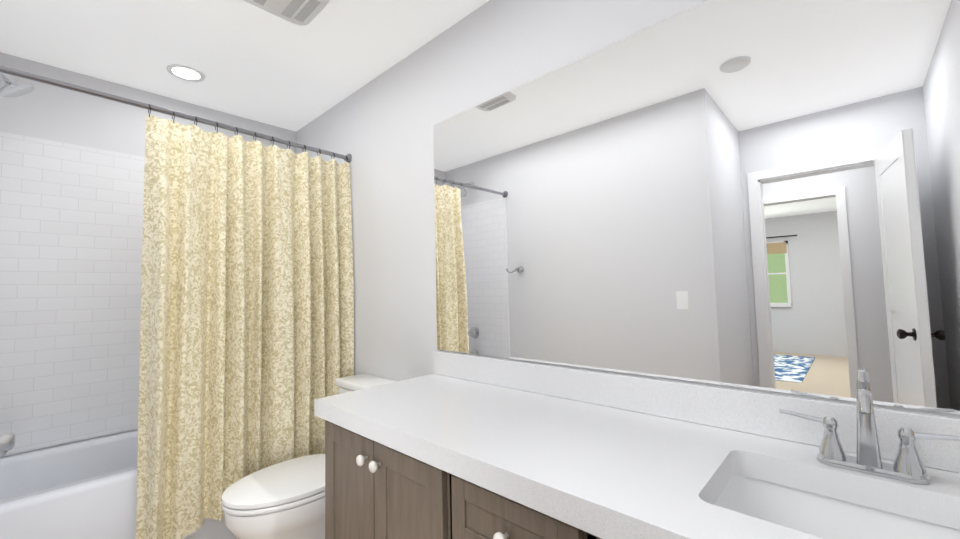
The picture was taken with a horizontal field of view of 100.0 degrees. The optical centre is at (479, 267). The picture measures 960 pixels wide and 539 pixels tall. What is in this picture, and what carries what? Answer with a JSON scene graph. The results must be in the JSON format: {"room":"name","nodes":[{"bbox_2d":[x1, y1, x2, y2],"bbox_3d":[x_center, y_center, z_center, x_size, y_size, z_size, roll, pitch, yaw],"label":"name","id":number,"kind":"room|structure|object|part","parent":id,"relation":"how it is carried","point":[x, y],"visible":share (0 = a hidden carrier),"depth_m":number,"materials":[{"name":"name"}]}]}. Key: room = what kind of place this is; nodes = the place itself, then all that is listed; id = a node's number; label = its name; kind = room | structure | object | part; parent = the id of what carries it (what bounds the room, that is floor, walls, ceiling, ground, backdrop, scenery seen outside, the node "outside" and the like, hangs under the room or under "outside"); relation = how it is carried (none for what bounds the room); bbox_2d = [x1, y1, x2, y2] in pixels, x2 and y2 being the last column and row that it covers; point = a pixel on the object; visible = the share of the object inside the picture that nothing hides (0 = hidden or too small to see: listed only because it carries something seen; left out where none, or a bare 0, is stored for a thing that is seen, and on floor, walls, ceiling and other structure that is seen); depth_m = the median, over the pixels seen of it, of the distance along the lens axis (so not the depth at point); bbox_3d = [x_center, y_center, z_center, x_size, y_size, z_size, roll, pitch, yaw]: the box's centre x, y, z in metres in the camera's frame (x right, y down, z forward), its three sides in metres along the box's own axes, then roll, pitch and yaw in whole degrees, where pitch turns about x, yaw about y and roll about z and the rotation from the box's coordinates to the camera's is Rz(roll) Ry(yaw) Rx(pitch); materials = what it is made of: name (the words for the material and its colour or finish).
{"room":"bathroom","nodes":[
{"label":"bathroom","id":0,"kind":"room"},
{"bbox_2d":[0,52,295,457],"bbox_3d":[-1.963,0.187,2.413,0.120,2.470,1.640,-4,-5,43],"label":"wall","id":1,"kind":"structure","parent":0,"point":[49,112],"depth_m":2.22,"materials":[{"name":"white paint"}]},
{"bbox_2d":[0,132,144,455],"bbox_3d":[-1.878,0.134,2.417,0.005,1.566,1.520,-4,-5,43],"label":"wall tile","id":2,"kind":"structure","parent":1,"relation":"attached to","point":[71,226],"depth_m":2.11,"materials":[{"name":"white tile"}]},
{"bbox_2d":[0,0,488,130],"bbox_3d":[-1.003,-1.180,0.970,3.640,0.050,2.750,-4,-5,43],"label":"ceiling","id":3,"kind":"structure","parent":0,"point":[250,61],"depth_m":1.97,"materials":[{"name":"white paint"}]},
{"bbox_2d":[166,64,205,81],"bbox_3d":[-1.614,-1.066,2.215,0.176,0.006,0.176,-4,-5,43],"label":"recessed light","id":4,"kind":"object","parent":3,"relation":"in","point":[185,73],"visible":1,"depth_m":2.21,"materials":[{"name":"white plastic"}]},
{"bbox_2d":[243,0,328,25],"bbox_3d":[-0.809,-1.109,1.642,0.280,0.023,0.310,-4,-5,43],"label":"ceiling vent","id":5,"kind":"object","parent":3,"relation":"in","point":[302,12],"visible":0.98,"depth_m":1.70,"materials":[{"name":"white plastic"}]},
{"bbox_2d":[296,0,959,417],"bbox_3d":[-0.079,0.113,1.856,3.640,2.470,0.125,-4,-5,43],"label":"wall","id":6,"kind":"structure","parent":0,"point":[759,194],"depth_m":1.18,"materials":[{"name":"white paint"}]},
{"bbox_2d":[433,351,959,470],"bbox_3d":[0.454,0.389,1.254,1.826,0.104,0.015,-4,-5,43],"label":"backsplash","id":7,"kind":"structure","parent":0,"relation":"attached to","point":[756,413],"depth_m":1.14,"materials":[{"name":"white stone"}]},
{"bbox_3d":[-0.947,1.335,0.824,3.640,0.050,2.750,-4,-5,43],"label":"floor","id":8,"kind":"structure","parent":0,"visible":0},
{"bbox_2d":[0,430,237,538],"bbox_3d":[-1.580,1.147,2.102,0.743,0.500,1.506,-4,-5,43],"label":"bathtub","id":9,"kind":"object","parent":8,"relation":"on","point":[87,489],"visible":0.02,"depth_m":1.68,"materials":[{"name":"white ceramic"}]},
{"bbox_2d":[221,374,397,538],"bbox_3d":[-0.747,0.970,1.847,0.430,0.788,0.756,-4,-5,43],"label":"toilet","id":10,"kind":"object","parent":8,"relation":"on","point":[284,500],"visible":0.42,"depth_m":1.64,"materials":[{"name":"white ceramic"}]},
{"bbox_2d":[314,411,613,538],"bbox_3d":[0.278,0.891,1.003,1.795,0.803,0.593,-4,-5,43],"label":"bathroom vanity","id":11,"kind":"object","parent":8,"relation":"on","point":[375,489],"depth_m":1.09,"materials":[{"name":"brown wood"}]},
{"bbox_2d":[314,375,959,538],"bbox_3d":[0.264,0.462,1.045,1.826,0.056,0.575,-4,-5,43],"label":"countertop","id":12,"kind":"structure","parent":11,"relation":"on","point":[617,472],"depth_m":0.91,"materials":[{"name":"white stone"}]},
{"bbox_2d":[710,467,959,538],"bbox_3d":[0.656,0.527,0.664,0.512,0.160,0.352,-4,-5,43],"label":"sink","id":13,"kind":"object","parent":12,"relation":"in","point":[820,510],"depth_m":0.82,"materials":[{"name":"white ceramic"}]},
{"bbox_2d":[778,389,959,486],"bbox_3d":[0.768,0.324,0.801,0.284,0.167,0.101,-4,-5,43],"label":"faucet","id":14,"kind":"object","parent":12,"relation":"on","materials":[{"name":"silver metal"}]},
{"bbox_3d":[-1.562,0.096,1.000,2.400,2.470,0.120,-4,-5,43],"label":"wall","id":15,"kind":"structure","parent":0,"visible":0},
{"bbox_2d":[0,72,34,96],"bbox_3d":[-2.073,-0.822,1.740,0.124,0.158,0.204,-4,-5,43],"label":"shower head","id":16,"kind":"object","parent":15,"relation":"attached to","point":[11,88],"visible":1,"depth_m":1.75},
{"bbox_2d":[0,65,353,538],"bbox_3d":[-1.284,0.214,1.859,0.154,1.917,1.518,-4,-5,43],"label":"curtain","id":17,"kind":"object","parent":15,"relation":"attached to","point":[247,326],"visible":0.94,"depth_m":1.94,"materials":[{"name":"yellow fabric"}]},
{"bbox_3d":[-1.324,-0.702,1.931,0.060,0.080,1.518,-4,-5,43],"label":"rod","id":18,"kind":"part","parent":17,"relation":"part of","materials":[{"name":"silver metal"}]},
{"bbox_3d":[-2.107,0.091,1.595,0.785,1.566,0.005,-4,-5,43],"label":"wall tile","id":19,"kind":"structure","parent":15,"relation":"attached to","visible":0},
{"bbox_2d":[0,433,14,455],"bbox_3d":[-2.042,0.737,1.645,0.084,0.092,0.190,-4,-5,43],"label":"tub spout","id":20,"kind":"object","parent":19,"relation":"attached to","point":[7,441],"visible":1,"depth_m":1.68,"materials":[{"name":"silver metal"}]}
]}

